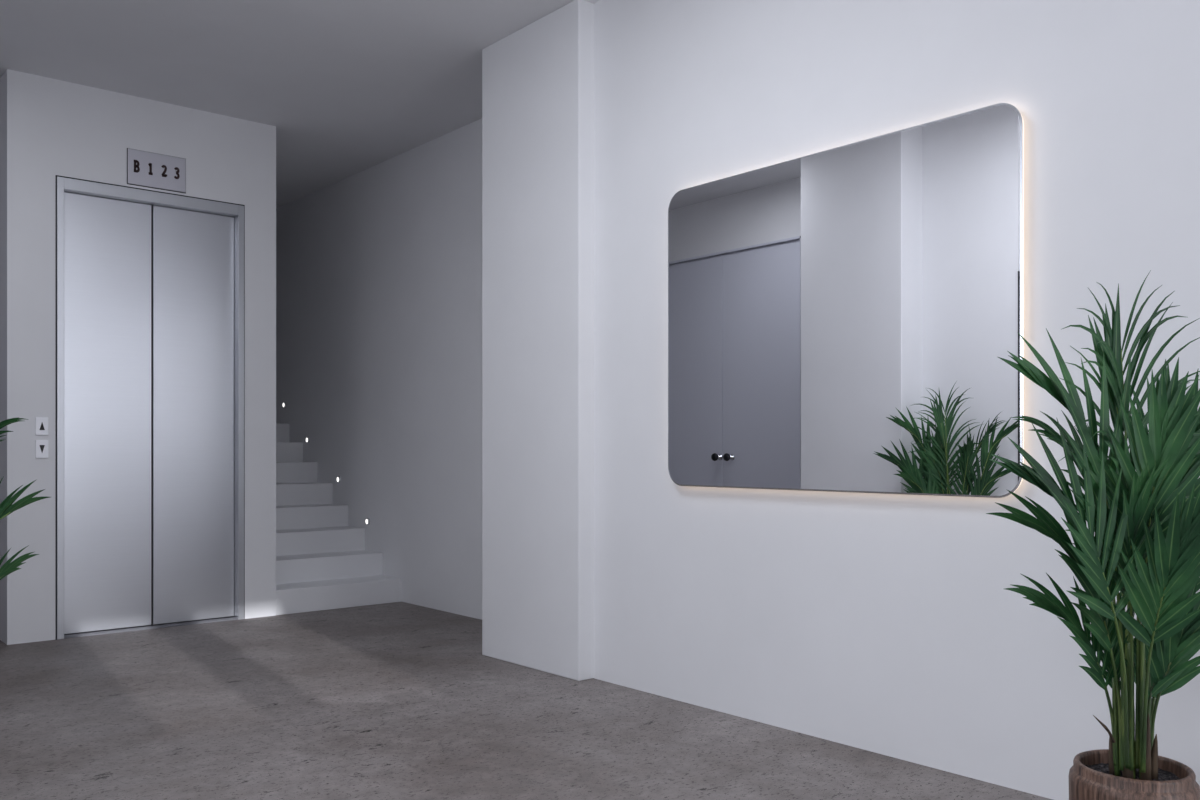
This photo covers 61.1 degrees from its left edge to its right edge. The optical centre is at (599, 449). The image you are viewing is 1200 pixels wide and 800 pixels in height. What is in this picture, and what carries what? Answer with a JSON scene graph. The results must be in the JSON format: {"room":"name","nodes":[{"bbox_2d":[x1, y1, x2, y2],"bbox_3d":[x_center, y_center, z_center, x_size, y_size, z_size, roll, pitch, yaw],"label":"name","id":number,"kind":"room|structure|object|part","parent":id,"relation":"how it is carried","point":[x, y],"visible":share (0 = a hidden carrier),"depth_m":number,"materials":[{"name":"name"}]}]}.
{"room":"elevator lobby","nodes":[
{"label":"elevator lobby","id":0,"kind":"room"},
{"bbox_2d":[0,69,275,644],"bbox_3d":[-3.618,-0.477,6.987,1.427,2.955,3.440,0,0,-41],"label":"wall","id":1,"kind":"structure","parent":0,"point":[49,127],"depth_m":5.35,"materials":[{"name":"white paint"}]},
{"bbox_2d":[35,417,47,434],"bbox_3d":[-2.918,-0.125,5.317,0.059,0.094,0.010,0,0,-41],"label":"button","id":2,"kind":"object","parent":1,"relation":"attached to","point":[41,423],"visible":1,"depth_m":5.31,"materials":[{"name":"white plastic"}]},
{"bbox_2d":[35,440,47,457],"bbox_3d":[-2.918,-0.005,5.317,0.059,0.094,0.010,0,0,-41],"label":"button","id":3,"kind":"object","parent":1,"relation":"attached to","point":[41,446],"visible":1,"depth_m":5.31,"materials":[{"name":"white plastic"}]},
{"bbox_2d":[56,175,244,639],"bbox_3d":[-2.516,-0.225,5.724,1.010,2.450,0.101,0,0,-41],"label":"elevator","id":4,"kind":"object","parent":1,"relation":"attached to","point":[150,284],"visible":0.96,"depth_m":5.71,"materials":[{"name":"metal"}]},
{"bbox_3d":[-2.712,-0.198,5.594,0.460,2.367,0.030,0,0,-41],"label":"door panel","id":5,"kind":"part","parent":4,"relation":"part of","materials":[{"name":"metal"}]},
{"bbox_3d":[-2.356,-0.198,5.899,0.460,2.367,0.030,0,0,-41],"label":"door panel","id":6,"kind":"part","parent":4,"relation":"part of","materials":[{"name":"metal"}]},
{"bbox_2d":[127,148,185,192],"bbox_3d":[-2.478,-1.561,5.691,0.316,0.198,0.011,0,0,-41],"label":"indicator","id":7,"kind":"object","parent":1,"relation":"attached to","point":[144,169],"visible":1,"depth_m":5.68,"materials":[{"name":"grey plastic"}]},
{"bbox_2d":[0,0,599,208],"bbox_3d":[-2.216,-2.030,3.026,6.570,0.150,11.720,0,0,-41],"label":"ceiling","id":8,"kind":"structure","parent":0,"point":[347,88],"depth_m":5.10,"materials":[{"name":"paint"}]},
{"bbox_2d":[276,118,481,619],"bbox_3d":[-1.832,-0.477,7.412,0.120,2.955,5.357,0,0,-41],"label":"wall","id":9,"kind":"structure","parent":0,"point":[379,267],"depth_m":6.71,"materials":[{"name":"white paint"}]},
{"bbox_2d":[0,602,1052,799],"bbox_3d":[-0.504,1.060,0.950,6.870,0.120,17.100,0,0,-41],"label":"floor","id":10,"kind":"structure","parent":0,"point":[396,700],"depth_m":3.65,"materials":[{"name":"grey concrete"}]},
{"bbox_2d":[0,417,49,579],"bbox_3d":[-1.684,0.302,2.637,0.403,1.396,0.821,0,0,-21],"label":"potted palm","id":11,"kind":"object","parent":10,"relation":"on","point":[7,507],"visible":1,"depth_m":2.84,"materials":[{"name":"plant"}]},
{"bbox_3d":[-1.593,0.104,2.527,0.296,0.396,0.126,0,0,-33],"label":"blade","id":12,"kind":"part","parent":11,"relation":"part of","materials":[{"name":"green plant"}]},
{"bbox_3d":[-1.664,0.397,2.787,0.075,0.258,0.277,0,0,27],"label":"blade","id":13,"kind":"part","parent":11,"relation":"part of","materials":[{"name":"green plant"}]},
{"bbox_3d":[-1.695,0.255,2.797,0.077,0.368,0.359,0,0,23],"label":"blade","id":14,"kind":"part","parent":11,"relation":"part of","materials":[{"name":"green plant"}]},
{"bbox_2d":[276,423,401,614],"bbox_3d":[-2.700,0.017,7.673,0.859,1.966,3.288,0,0,-41],"label":"stairs","id":15,"kind":"structure","parent":10,"relation":"on","point":[323,562],"depth_m":6.82,"materials":[{"name":"white paint"}]},
{"bbox_2d":[986,270,1199,799],"bbox_3d":[1.162,0.302,2.252,0.769,1.396,0.376,0,0,-2],"label":"potted palm","id":16,"kind":"object","parent":10,"relation":"on","point":[1141,506],"visible":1,"depth_m":2.15,"materials":[{"name":"green plant"}]},
{"bbox_3d":[1.010,0.255,2.157,0.359,0.368,0.077,0,0,-4],"label":"blade","id":17,"kind":"part","parent":16,"relation":"part of","materials":[{"name":"green plant"}]},
{"bbox_3d":[1.127,0.104,2.369,0.296,0.396,0.126,0,0,0],"label":"blade","id":18,"kind":"part","parent":16,"relation":"part of","materials":[{"name":"green plant"}]},
{"bbox_3d":[1.005,0.397,2.189,0.277,0.258,0.075,0,0,0],"label":"blade","id":19,"kind":"part","parent":16,"relation":"part of","materials":[{"name":"green plant"}]},
{"bbox_3d":[0.989,0.147,2.114,0.408,0.428,0.120,0,0,0],"label":"blade","id":20,"kind":"part","parent":16,"relation":"part of","materials":[{"name":"green plant"}]},
{"bbox_3d":[1.035,-0.002,2.129,0.417,0.512,0.076,0,0,-9],"label":"blade","id":21,"kind":"part","parent":16,"relation":"part of","materials":[{"name":"green plant"}]},
{"bbox_3d":[1.044,0.282,2.177,0.200,0.819,0.076,0,0,0],"label":"stem","id":22,"kind":"part","parent":16,"relation":"part of","materials":[{"name":"plant"}]},
{"bbox_3d":[1.185,0.120,2.367,0.196,0.369,0.158,0,0,-13],"label":"blade","id":23,"kind":"part","parent":16,"relation":"part of","materials":[{"name":"green plant"}]},
{"bbox_3d":[1.052,0.512,2.211,0.173,0.359,0.016,0,0,-12],"label":"stem","id":24,"kind":"part","parent":16,"relation":"part of","materials":[{"name":"plant"}]},
{"bbox_3d":[1.147,0.404,2.293,0.142,0.273,0.098,0,0,0],"label":"blade","id":25,"kind":"part","parent":16,"relation":"part of","materials":[{"name":"green plant"}]},
{"bbox_3d":[1.109,-0.185,2.214,0.104,0.350,0.031,0,0,0],"label":"blade","id":26,"kind":"part","parent":16,"relation":"part of","materials":[{"name":"green plant"}]},
{"bbox_3d":[1.044,0.434,2.197,0.191,0.523,0.038,0,0,0],"label":"stem","id":27,"kind":"part","parent":16,"relation":"part of","materials":[{"name":"plant"}]},
{"bbox_3d":[1.025,0.381,2.137,0.219,0.603,0.096,0,0,0],"label":"stem","id":28,"kind":"part","parent":16,"relation":"part of","materials":[{"name":"plant"}]},
{"bbox_3d":[1.155,0.239,2.230,0.028,0.917,0.013,0,0,0],"label":"stem","id":29,"kind":"part","parent":16,"relation":"part of","materials":[{"name":"plant"}]},
{"bbox_3d":[1.171,-0.074,2.168,0.435,0.643,0.197,0,0,0],"label":"blade","id":30,"kind":"part","parent":16,"relation":"part of","materials":[{"name":"green plant"}]},
{"bbox_3d":[1.136,0.409,2.173,0.012,0.567,0.069,0,0,22],"label":"stem","id":31,"kind":"part","parent":16,"relation":"part of","materials":[{"name":"plant"}]},
{"bbox_2d":[1069,749,1199,799],"bbox_3d":[1.169,0.845,2.230,0.257,0.311,0.257,0,0,0],"label":"pot","id":32,"kind":"object","parent":16,"relation":"attached to","point":[1094,774],"depth_m":2.19,"materials":[{"name":"brown wood"}]},
{"bbox_3d":[1.141,0.172,2.142,0.159,0.301,0.076,0,0,-31],"label":"blade","id":33,"kind":"part","parent":16,"relation":"part of","materials":[{"name":"green plant"}]},
{"bbox_3d":[1.144,0.372,2.184,0.013,0.638,0.080,0,0,44],"label":"stem","id":34,"kind":"part","parent":16,"relation":"part of","materials":[{"name":"plant"}]},
{"bbox_3d":[1.148,0.135,2.165,0.214,0.377,0.062,0,0,-7],"label":"blade","id":35,"kind":"part","parent":16,"relation":"part of","materials":[{"name":"green plant"}]},
{"bbox_3d":[1.174,0.323,2.172,0.027,0.730,0.066,0,0,0],"label":"stem","id":36,"kind":"part","parent":16,"relation":"part of","materials":[{"name":"plant"}]},
{"bbox_3d":[1.165,0.010,2.136,0.265,0.408,0.063,0,0,0],"label":"blade","id":37,"kind":"part","parent":16,"relation":"part of","materials":[{"name":"green plant"}]},
{"bbox_3d":[1.256,-0.003,2.350,0.303,0.433,0.190,0,0,0],"label":"blade","id":38,"kind":"part","parent":16,"relation":"part of","materials":[{"name":"green plant"}]},
{"bbox_3d":[1.219,0.539,2.226,0.090,0.305,0.013,0,0,-26],"label":"stem","id":39,"kind":"part","parent":16,"relation":"part of","materials":[{"name":"plant"}]},
{"bbox_3d":[1.186,0.445,2.152,0.045,0.497,0.086,0,0,0],"label":"stem","id":40,"kind":"part","parent":16,"relation":"part of","materials":[{"name":"plant"}]},
{"bbox_3d":[1.184,0.241,2.114,0.222,0.355,0.095,0,0,0],"label":"blade","id":41,"kind":"part","parent":16,"relation":"part of","materials":[{"name":"green plant"}]},
{"bbox_3d":[1.225,0.422,2.233,0.176,0.240,0.097,0,0,0],"label":"blade","id":42,"kind":"part","parent":16,"relation":"part of","materials":[{"name":"green plant"}]},
{"bbox_3d":[1.271,0.517,2.217,0.150,0.361,0.036,0,0,0],"label":"stem","id":43,"kind":"part","parent":16,"relation":"part of","materials":[{"name":"plant"}]},
{"bbox_3d":[1.296,0.400,2.191,0.292,0.282,0.077,0,0,0],"label":"blade","id":44,"kind":"part","parent":16,"relation":"part of","materials":[{"name":"green plant"}]},
{"bbox_3d":[1.365,0.215,2.304,0.326,0.377,0.092,0,0,0],"label":"blade","id":45,"kind":"part","parent":16,"relation":"part of","materials":[{"name":"green plant"}]},
{"bbox_3d":[1.378,0.033,2.347,0.332,0.446,0.089,0,0,-3],"label":"blade","id":46,"kind":"part","parent":16,"relation":"part of","materials":[{"name":"green plant"}]},
{"bbox_2d":[482,0,593,680],"bbox_3d":[-0.068,-0.477,4.907,0.700,2.955,0.743,0,0,-41],"label":"pillar","id":47,"kind":"structure","parent":0,"point":[538,79],"depth_m":4.62,"materials":[{"name":"white paint"}]},
{"bbox_2d":[594,0,1199,799],"bbox_3d":[1.965,-0.477,2.605,0.620,2.955,5.400,0,0,-41],"label":"wall","id":48,"kind":"structure","parent":0,"point":[890,625],"depth_m":3.34,"materials":[{"name":"white paint"}]},
{"bbox_2d":[668,103,1023,497],"bbox_3d":[0.759,-0.441,3.509,0.036,1.164,1.463,0,0,-41],"label":"wall mirror","id":49,"kind":"object","parent":48,"relation":"attached to","point":[841,319],"visible":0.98,"depth_m":3.36,"materials":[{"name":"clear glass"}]}
]}

